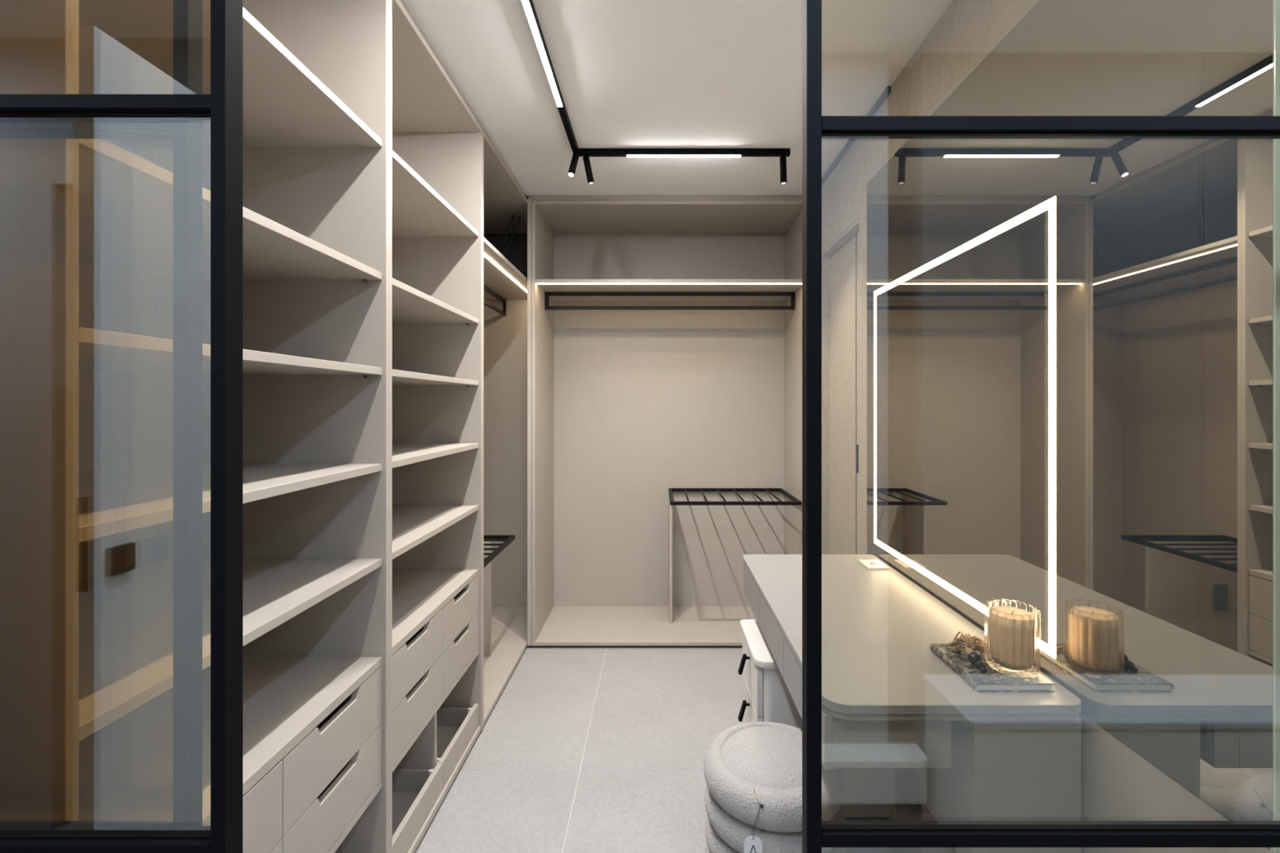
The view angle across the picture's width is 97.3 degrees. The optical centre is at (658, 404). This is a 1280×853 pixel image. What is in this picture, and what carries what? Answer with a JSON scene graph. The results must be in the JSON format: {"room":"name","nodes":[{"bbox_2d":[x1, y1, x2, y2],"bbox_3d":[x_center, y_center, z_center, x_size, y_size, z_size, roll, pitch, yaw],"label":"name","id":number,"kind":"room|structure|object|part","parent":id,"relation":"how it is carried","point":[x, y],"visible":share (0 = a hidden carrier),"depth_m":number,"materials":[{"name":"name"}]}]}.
{"room":"walk-in closet","nodes":[
{"label":"walk-in closet","id":0,"kind":"room"},
{"bbox_2d":[414,645,921,852],"bbox_3d":[-0.250,1.430,0.859,5.900,0.060,6.142,0,0,0],"label":"floor","id":1,"kind":"structure","parent":0,"point":[582,749],"depth_m":2.24,"materials":[{"name":"grey tile"}]},
{"bbox_2d":[0,0,202,826],"bbox_3d":[-0.962,0.099,0.661,0.835,2.594,0.022,0,0,0],"label":"glass panel","id":2,"kind":"object","parent":1,"relation":"on","point":[186,135],"visible":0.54,"depth_m":0.65,"materials":[{"name":"clear glass"}]},
{"bbox_3d":[-0.961,-0.326,0.661,0.798,0.017,0.022,0,0,0],"label":"rail","id":3,"kind":"part","parent":2,"relation":"part of","materials":[{"name":"grey metal"}]},
{"bbox_3d":[-0.961,0.504,0.661,0.798,0.016,0.022,0,0,0],"label":"rail","id":4,"kind":"part","parent":2,"relation":"part of","materials":[{"name":"black metal"}]},
{"bbox_2d":[0,0,243,852],"bbox_3d":[-0.960,0.099,0.624,0.980,2.594,0.027,0,0,0],"label":"glass partition","id":5,"kind":"object","parent":1,"relation":"on","point":[224,107],"visible":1,"depth_m":0.61,"materials":[{"name":"clear glass"}]},
{"bbox_3d":[-0.958,-0.330,0.624,0.943,0.016,0.027,0,0,0],"label":"rail","id":6,"kind":"part","parent":5,"relation":"part of","materials":[{"name":"black metal"}]},
{"bbox_3d":[-0.958,0.484,0.624,0.943,0.016,0.027,0,0,0],"label":"rail","id":7,"kind":"part","parent":5,"relation":"part of","materials":[{"name":"black metal"}]},
{"bbox_2d":[0,0,389,852],"bbox_3d":[-1.083,0.096,1.145,0.657,2.608,0.860,0,0,0],"label":"shelf unit","id":8,"kind":"object","parent":1,"relation":"on","point":[86,224],"visible":0.83,"depth_m":1.25,"materials":[{"name":"beige laminate"}]},
{"bbox_3d":[-1.077,0.114,0.724,0.645,2.548,0.018,0,0,0],"label":"panel","id":9,"kind":"part","parent":8,"relation":"part of","materials":[{"name":"beige laminate"}]},
{"bbox_3d":[-1.406,0.103,1.145,0.012,2.570,0.860,0,0,0],"label":"panel","id":10,"kind":"part","parent":8,"relation":"part of","materials":[{"name":"beige laminate"}]},
{"bbox_3d":[-1.083,0.709,1.145,0.634,0.023,0.823,0,0,0],"label":"shelf","id":11,"kind":"part","parent":8,"relation":"part of","materials":[{"name":"beige laminate"}]},
{"bbox_3d":[-1.083,0.435,1.145,0.634,0.020,0.823,0,0,0],"label":"shelf","id":12,"kind":"part","parent":8,"relation":"part of","materials":[{"name":"beige laminate"}]},
{"bbox_3d":[-1.083,0.172,1.145,0.634,0.020,0.823,0,0,0],"label":"shelf","id":13,"kind":"part","parent":8,"relation":"part of","materials":[{"name":"beige laminate"}]},
{"bbox_3d":[-1.083,-0.093,1.145,0.634,0.020,0.823,0,0,0],"label":"shelf","id":14,"kind":"part","parent":8,"relation":"part of","materials":[{"name":"beige laminate"}]},
{"bbox_3d":[-1.083,-0.356,1.145,0.634,0.020,0.823,0,0,0],"label":"shelf","id":15,"kind":"part","parent":8,"relation":"part of","materials":[{"name":"beige laminate"}]},
{"bbox_3d":[-1.083,-0.724,1.145,0.634,0.020,0.823,0,0,0],"label":"shelf","id":16,"kind":"part","parent":8,"relation":"part of","materials":[{"name":"beige laminate"}]},
{"bbox_3d":[-0.774,0.802,0.940,0.018,0.157,0.409,0,0,0],"label":"drawer","id":17,"kind":"part","parent":8,"relation":"part of","materials":[{"name":"beige laminate"}]},
{"bbox_3d":[-1.077,0.114,1.567,0.645,2.548,0.018,0,0,0],"label":"panel","id":18,"kind":"part","parent":8,"relation":"part of","materials":[{"name":"beige laminate"}]},
{"bbox_3d":[-0.774,0.959,0.940,0.018,0.152,0.409,0,0,0],"label":"drawer","id":19,"kind":"part","parent":8,"relation":"part of","materials":[{"name":"beige laminate"}]},
{"bbox_3d":[-0.774,0.802,1.351,0.018,0.157,0.409,0,0,0],"label":"drawer","id":20,"kind":"part","parent":8,"relation":"part of","materials":[{"name":"beige laminate"}]},
{"bbox_3d":[-0.774,0.959,1.351,0.018,0.152,0.409,0,0,0],"label":"drawer","id":21,"kind":"part","parent":8,"relation":"part of","materials":[{"name":"beige laminate"}]},
{"bbox_3d":[-1.083,1.048,1.145,0.634,0.020,0.823,0,0,0],"label":"shelf","id":22,"kind":"part","parent":8,"relation":"part of","materials":[{"name":"beige laminate"}]},
{"bbox_2d":[389,0,482,852],"bbox_3d":[-1.083,0.096,1.992,0.657,2.608,0.834,0,0,0],"label":"shelf unit","id":23,"kind":"object","parent":1,"relation":"on","point":[436,140],"visible":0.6,"depth_m":2.26,"materials":[{"name":"beige laminate"}]},
{"bbox_3d":[-1.077,0.114,1.584,0.645,2.548,0.018,0,0,0],"label":"panel","id":24,"kind":"part","parent":23,"relation":"part of","materials":[{"name":"beige laminate"}]},
{"bbox_3d":[-0.774,1.315,1.793,0.018,0.095,0.396,0,0,0],"label":"shoe drawer","id":25,"kind":"part","parent":23,"relation":"part of","materials":[{"name":"beige laminate"}]},
{"bbox_3d":[-0.774,0.959,1.793,0.018,0.152,0.396,0,0,0],"label":"drawer","id":26,"kind":"part","parent":23,"relation":"part of","materials":[{"name":"beige laminate"}]},
{"bbox_3d":[-0.774,0.802,1.793,0.018,0.157,0.396,0,0,0],"label":"drawer","id":27,"kind":"part","parent":23,"relation":"part of","materials":[{"name":"beige laminate"}]},
{"bbox_3d":[-1.083,1.048,1.992,0.634,0.020,0.797,0,0,0],"label":"shelf","id":28,"kind":"part","parent":23,"relation":"part of","materials":[{"name":"beige laminate"}]},
{"bbox_3d":[-1.083,0.709,1.992,0.634,0.023,0.797,0,0,0],"label":"shelf","id":29,"kind":"part","parent":23,"relation":"part of","materials":[{"name":"beige laminate"}]},
{"bbox_3d":[-1.083,0.435,1.992,0.634,0.020,0.797,0,0,0],"label":"shelf","id":30,"kind":"part","parent":23,"relation":"part of","materials":[{"name":"beige laminate"}]},
{"bbox_3d":[-1.083,0.172,1.992,0.634,0.020,0.797,0,0,0],"label":"shelf","id":31,"kind":"part","parent":23,"relation":"part of","materials":[{"name":"beige laminate"}]},
{"bbox_3d":[-1.083,-0.093,1.992,0.634,0.020,0.797,0,0,0],"label":"shelf","id":32,"kind":"part","parent":23,"relation":"part of","materials":[{"name":"beige laminate"}]},
{"bbox_3d":[-1.083,-0.356,1.992,0.634,0.020,0.797,0,0,0],"label":"shelf","id":33,"kind":"part","parent":23,"relation":"part of","materials":[{"name":"beige laminate"}]},
{"bbox_3d":[-1.083,-0.724,1.992,0.634,0.020,0.797,0,0,0],"label":"shelf","id":34,"kind":"part","parent":23,"relation":"part of","materials":[{"name":"beige laminate"}]},
{"bbox_3d":[-1.077,-1.171,1.992,0.645,0.022,0.834,0,0,0],"label":"panel","id":35,"kind":"part","parent":23,"relation":"part of","materials":[{"name":"beige laminate"}]},
{"bbox_3d":[-1.077,0.114,2.401,0.645,2.548,0.017,0,0,0],"label":"panel","id":36,"kind":"part","parent":23,"relation":"part of","materials":[{"name":"beige laminate"}]},
{"bbox_3d":[-1.078,1.376,1.992,0.643,0.022,0.799,0,0,0],"label":"panel","id":37,"kind":"part","parent":23,"relation":"part of","materials":[{"name":"beige laminate"}]},
{"bbox_3d":[-0.774,1.315,2.192,0.018,0.095,0.396,0,0,0],"label":"shoe drawer","id":38,"kind":"part","parent":23,"relation":"part of","materials":[{"name":"beige laminate"}]},
{"bbox_3d":[-0.774,0.802,2.192,0.018,0.157,0.396,0,0,0],"label":"drawer","id":39,"kind":"part","parent":23,"relation":"part of","materials":[{"name":"beige laminate"}]},
{"bbox_3d":[-0.774,0.959,2.192,0.018,0.152,0.396,0,0,0],"label":"drawer","id":40,"kind":"part","parent":23,"relation":"part of","materials":[{"name":"beige laminate"}]},
{"bbox_2d":[482,129,527,728],"bbox_3d":[-1.083,0.096,3.115,0.657,2.608,1.413,0,0,0],"label":"wardrobe","id":41,"kind":"object","parent":1,"relation":"on","point":[504,280],"visible":0.27,"depth_m":3.81,"materials":[{"name":"beige laminate"}]},
{"bbox_3d":[-1.077,0.114,2.417,0.645,2.548,0.017,0,0,0],"label":"panel","id":42,"kind":"part","parent":41,"relation":"part of","materials":[{"name":"beige laminate"}]},
{"bbox_3d":[-1.157,1.048,3.060,0.486,0.633,0.018,0,0,0],"label":"support panel","id":43,"kind":"part","parent":41,"relation":"part of","materials":[{"name":"beige laminate"}]},
{"bbox_3d":[-1.040,-0.613,3.118,0.016,0.022,1.381,0,0,0],"label":"hanging rail","id":44,"kind":"part","parent":41,"relation":"part of","materials":[{"name":"black metal"}]},
{"bbox_3d":[-1.077,-1.171,2.818,0.645,0.022,0.819,0,0,0],"label":"panel","id":45,"kind":"part","parent":41,"relation":"part of","materials":[{"name":"beige laminate"}]},
{"bbox_3d":[-1.078,1.376,2.827,0.643,0.022,0.802,0,0,0],"label":"panel","id":46,"kind":"part","parent":41,"relation":"part of","materials":[{"name":"beige laminate"}]},
{"bbox_3d":[-1.078,-1.171,3.519,0.643,0.022,0.582,0,0,0],"label":"panel","id":47,"kind":"part","parent":41,"relation":"part of","materials":[{"name":"beige laminate"}]},
{"bbox_2d":[484,237,527,299],"bbox_3d":[-1.080,-0.722,3.119,0.639,0.020,1.383,0,0,0],"label":"shelf","id":48,"kind":"object","parent":41,"relation":"attached to","point":[502,279],"depth_m":3.17,"materials":[{"name":"beige laminate"}]},
{"bbox_3d":[-1.078,-0.946,3.816,0.643,0.428,0.012,0,0,0],"label":"panel","id":49,"kind":"part","parent":41,"relation":"part of","materials":[{"name":"beige wood"}]},
{"bbox_3d":[-1.078,0.338,3.816,0.643,2.100,0.012,0,0,0],"label":"panel","id":50,"kind":"part","parent":41,"relation":"part of","materials":[{"name":"beige laminate"}]},
{"bbox_3d":[-1.079,1.376,3.519,0.641,0.022,0.582,0,0,0],"label":"panel","id":51,"kind":"part","parent":41,"relation":"part of","materials":[{"name":"beige laminate"}]},
{"bbox_2d":[503,213,520,257],"bbox_3d":[-0.917,-0.945,3.437,0.131,0.423,0.069,0,0,13],"label":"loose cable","id":52,"kind":"object","parent":41,"relation":"on","point":[513,233],"visible":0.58,"depth_m":3.42,"materials":[{"name":"black plastic"}]},
{"bbox_2d":[527,195,802,646],"bbox_3d":[0.062,0.096,3.526,1.634,2.608,0.592,0,0,0],"label":"wardrobe","id":53,"kind":"object","parent":1,"relation":"on","point":[664,333],"visible":0.84,"depth_m":3.81,"materials":[{"name":"beige laminate"}]},
{"bbox_3d":[-0.720,0.115,3.520,0.019,2.537,0.580,0,0,0],"label":"panel","id":54,"kind":"part","parent":53,"relation":"part of","materials":[{"name":"beige laminate"}]},
{"bbox_3d":[0.070,1.373,3.520,1.561,0.020,0.580,0,0,0],"label":"panel","id":55,"kind":"part","parent":53,"relation":"part of","materials":[{"name":"beige laminate"}]},
{"bbox_3d":[0.070,-1.163,3.520,1.599,0.019,0.580,0,0,0],"label":"panel","id":56,"kind":"part","parent":53,"relation":"part of","materials":[{"name":"beige laminate"}]},
{"bbox_2d":[535,279,802,301],"bbox_3d":[0.070,-0.714,3.521,1.560,0.020,0.577,0,0,0],"label":"shelf","id":57,"kind":"object","parent":53,"relation":"attached to","point":[547,286],"depth_m":3.43,"materials":[{"name":"beige laminate"}]},
{"bbox_3d":[0.070,0.115,3.816,1.561,2.537,0.012,0,0,0],"label":"panel","id":58,"kind":"part","parent":53,"relation":"part of","materials":[{"name":"beige laminate"}]},
{"bbox_3d":[0.070,-0.606,3.510,1.558,0.022,0.016,0,0,0],"label":"hanging rail","id":59,"kind":"part","parent":53,"relation":"part of","materials":[{"name":"black metal"}]},
{"bbox_3d":[0.075,0.973,3.660,0.019,0.780,0.298,0,0,0],"label":"support panel","id":60,"kind":"part","parent":53,"relation":"part of","materials":[{"name":"beige laminate"}]},
{"bbox_3d":[0.860,0.115,3.520,0.019,2.537,0.580,0,0,0],"label":"panel","id":61,"kind":"part","parent":53,"relation":"part of","materials":[{"name":"beige laminate"}]},
{"bbox_2d":[703,721,845,852],"bbox_3d":[0.318,1.174,1.556,0.384,0.452,0.391,0,0,0],"label":"stool","id":62,"kind":"object","parent":1,"relation":"on","point":[753,771],"visible":0.86,"depth_m":1.46,"materials":[{"name":"grey fabric"}]},
{"bbox_2d":[705,843,710,852],"bbox_3d":[0.317,1.267,1.560,0.378,0.086,0.379,0,0,0],"label":"pouf","id":63,"kind":"object","parent":62,"relation":"on","point":[707,851],"depth_m":1.58,"materials":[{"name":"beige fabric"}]},
{"bbox_2d":[704,814,844,852],"bbox_3d":[0.318,1.185,1.560,0.378,0.086,0.378,0,0,0],"label":"cushion","id":64,"kind":"object","parent":62,"relation":"on","point":[715,844],"depth_m":1.49,"materials":[{"name":"beige fabric"}]},
{"bbox_2d":[704,784,844,852],"bbox_3d":[0.317,1.103,1.561,0.378,0.086,0.379,0,0,0],"label":"cushion","id":65,"kind":"object","parent":62,"relation":"on","point":[731,834],"depth_m":1.42,"materials":[{"name":"beige fabric"}]},
{"bbox_2d":[737,619,895,819],"bbox_3d":[0.545,1.127,2.059,0.510,0.545,0.374,0,0,0],"label":"drawer pedestal","id":66,"kind":"object","parent":1,"relation":"on","point":[870,793],"visible":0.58,"depth_m":1.88,"materials":[{"name":"paint"}]},
{"bbox_3d":[0.342,1.137,2.069,0.020,0.158,0.338,0,0,0],"label":"drawer","id":67,"kind":"part","parent":66,"relation":"part of","materials":[{"name":"paint"}]},
{"bbox_3d":[0.342,0.972,2.069,0.020,0.167,0.338,0,0,0],"label":"drawer","id":68,"kind":"part","parent":66,"relation":"part of","materials":[{"name":"paint"}]},
{"bbox_2d":[742,554,1081,852],"bbox_3d":[0.598,0.998,1.692,0.528,0.796,1.135,0,0,0],"label":"vanity desk","id":69,"kind":"object","parent":1,"relation":"on","point":[889,700],"visible":0.84,"depth_m":1.17,"materials":[{"name":"paint"}]},
{"bbox_3d":[0.349,0.692,2.081,0.018,0.110,0.350,0,0,0],"label":"drawer","id":70,"kind":"part","parent":69,"relation":"part of","materials":[{"name":"paint"}]},
{"bbox_3d":[0.349,0.692,1.718,0.018,0.110,0.372,0,0,0],"label":"drawer","id":71,"kind":"part","parent":69,"relation":"part of","materials":[{"name":"paint"}]},
{"bbox_3d":[0.349,0.692,1.340,0.018,0.110,0.376,0,0,0],"label":"drawer","id":72,"kind":"part","parent":69,"relation":"part of","materials":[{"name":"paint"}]},
{"bbox_2d":[857,560,888,569],"bbox_3d":[0.801,0.596,2.101,0.076,0.009,0.102,0,0,0],"label":"socket","id":73,"kind":"object","parent":69,"relation":"attached to","point":[868,564],"visible":1,"depth_m":2.09,"materials":[{"name":"grey plastic"}]},
{"bbox_3d":[0.479,0.690,1.162,0.242,0.110,0.018,0,0,0],"label":"panel","id":74,"kind":"part","parent":69,"relation":"part of","materials":[{"name":"paint"}]},
{"bbox_2d":[930,644,1054,692],"bbox_3d":[0.745,0.591,1.274,0.166,0.018,0.196,0,0,0],"label":"decorative tray","id":75,"kind":"object","parent":69,"relation":"on","point":[997,678],"visible":0.82,"depth_m":1.21,"materials":[{"name":"grey stone"}]},
{"bbox_2d":[946,631,990,673],"bbox_3d":[0.715,0.557,1.304,0.097,0.051,0.151,0,0,38],"label":"tassel","id":76,"kind":"object","parent":75,"relation":"on","point":[970,645],"visible":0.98,"depth_m":1.30,"materials":[{"name":"beige fabric"}]},
{"bbox_3d":[0.709,0.564,1.279,0.018,0.018,0.022,0,0,11],"label":"cord","id":77,"kind":"part","parent":76,"relation":"part of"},
{"bbox_2d":[986,605,1039,671],"bbox_3d":[0.780,0.513,1.242,0.107,0.137,0.105,0,0,0],"label":"candle","id":78,"kind":"object","parent":75,"relation":"on","point":[1011,643],"visible":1,"depth_m":1.21,"materials":[{"name":"beige wax"}]},
{"bbox_2d":[802,0,1279,852],"bbox_3d":[0.526,0.099,0.661,0.709,2.594,0.022,0,0,0],"label":"glass partition","id":79,"kind":"object","parent":1,"relation":"on","point":[818,833],"visible":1,"depth_m":0.65,"materials":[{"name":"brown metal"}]},
{"bbox_3d":[0.524,-0.326,0.661,0.672,0.017,0.022,0,0,0],"label":"rail","id":80,"kind":"part","parent":79,"relation":"part of","materials":[{"name":"black metal"}]},
{"bbox_3d":[0.524,0.504,0.661,0.672,0.016,0.022,0,0,0],"label":"rail","id":81,"kind":"part","parent":79,"relation":"part of","materials":[{"name":"black metal"}]},
{"bbox_2d":[400,0,952,199],"bbox_3d":[-0.250,-1.250,1.609,5.900,0.080,4.642,0,0,0],"label":"ceiling","id":82,"kind":"structure","parent":0,"point":[629,73],"depth_m":2.09,"materials":[{"name":"paint"}]},
{"bbox_2d":[520,0,790,184],"bbox_3d":[0.098,-1.129,1.694,1.043,0.160,1.988,0,0,0],"label":"track light","id":83,"kind":"object","parent":82,"relation":"in","point":[528,6],"depth_m":2.65,"materials":[{"name":"black metal"}]},
{"bbox_2d":[521,0,562,106],"bbox_3d":[-0.390,-1.179,1.481,0.019,0.001,1.482,0,0,0],"label":"diffuser","id":84,"kind":"object","parent":83,"relation":"attached to","point":[527,5],"depth_m":1.87,"materials":[{"name":"white plastic"}]},
{"bbox_3d":[-0.390,-1.195,1.687,0.024,0.030,1.974,0,0,0],"label":"track rail","id":85,"kind":"part","parent":83,"relation":"part of","materials":[{"name":"black metal"}]},
{"bbox_3d":[-0.394,-1.117,2.606,0.030,0.127,0.071,0,0,27],"label":"spotlight","id":86,"kind":"part","parent":83,"relation":"part of","materials":[{"name":"black metal"}]},
{"bbox_3d":[-0.333,-1.115,2.666,0.054,0.130,0.030,0,0,-17],"label":"spotlight","id":87,"kind":"part","parent":83,"relation":"part of","materials":[{"name":"black metal"}]},
{"bbox_2d":[626,155,740,157],"bbox_3d":[0.118,-1.177,2.662,0.537,0.005,0.019,0,0,0],"label":"diffuser","id":88,"kind":"object","parent":83,"relation":"attached to","point":[628,156],"depth_m":2.66,"materials":[{"name":"white plastic"}]},
{"bbox_3d":[0.121,-1.195,2.662,0.998,0.030,0.024,0,0,0],"label":"track rail","id":89,"kind":"part","parent":83,"relation":"part of","materials":[{"name":"black metal"}]},
{"bbox_3d":[0.590,-1.115,2.663,0.034,0.131,0.033,0,0,0],"label":"spotlight","id":90,"kind":"part","parent":83,"relation":"part of","materials":[{"name":"black metal"}]},
{"bbox_2d":[822,0,1037,554],"bbox_3d":[0.940,0.095,2.265,0.120,2.610,3.130,0,0,0],"label":"wall","id":91,"kind":"structure","parent":0,"point":[967,30],"depth_m":2.07,"materials":[{"name":"paint"}]},
{"bbox_2d":[822,217,858,554],"bbox_3d":[0.931,0.287,2.771,0.098,2.226,0.599,0,0,0],"label":"door frame","id":92,"kind":"structure","parent":91,"relation":"attached to","point":[853,228],"depth_m":3.05,"materials":[{"name":"wood"}]},
{"bbox_3d":[0.940,-1.018,2.771,0.120,0.384,0.599,0,0,0],"label":"wall panel","id":93,"kind":"part","parent":91,"relation":"part of","materials":[{"name":"wood"}]},
{"bbox_2d":[829,231,858,554],"bbox_3d":[0.943,0.282,2.771,0.044,2.236,0.619,0,0,0],"label":"door","id":94,"kind":"structure","parent":91,"relation":"in","point":[844,261],"depth_m":2.80,"materials":[{"name":"wood"}]},
{"bbox_3d":[0.923,0.250,2.616,0.005,0.132,0.024,0,0,0],"label":"lock plate","id":95,"kind":"part","parent":94,"relation":"part of","materials":[{"name":"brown metal"}]},
{"bbox_2d":[822,85,891,184],"bbox_3d":[0.873,-1.196,2.615,0.014,0.024,0.970,0,0,0],"label":"air slot","id":96,"kind":"structure","parent":91,"relation":"attached to","point":[887,91],"depth_m":2.54,"materials":[{"name":"grey"}]},
{"bbox_2d":[866,0,1279,852],"bbox_3d":[0.874,-0.146,1.574,0.011,1.566,1.559,0,0,0],"label":"wall mirror","id":97,"kind":"object","parent":91,"relation":"attached to","point":[1073,344],"visible":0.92,"depth_m":1.10,"materials":[{"name":"clear glass"}]},
{"bbox_2d":[895,712,1271,852],"bbox_3d":[0.875,1.018,1.536,0.009,0.763,1.632,0,0,0],"label":"wall panel","id":98,"kind":"object","parent":91,"relation":"attached to","point":[1117,784],"depth_m":1.06,"materials":[{"name":"grey"}]}
]}

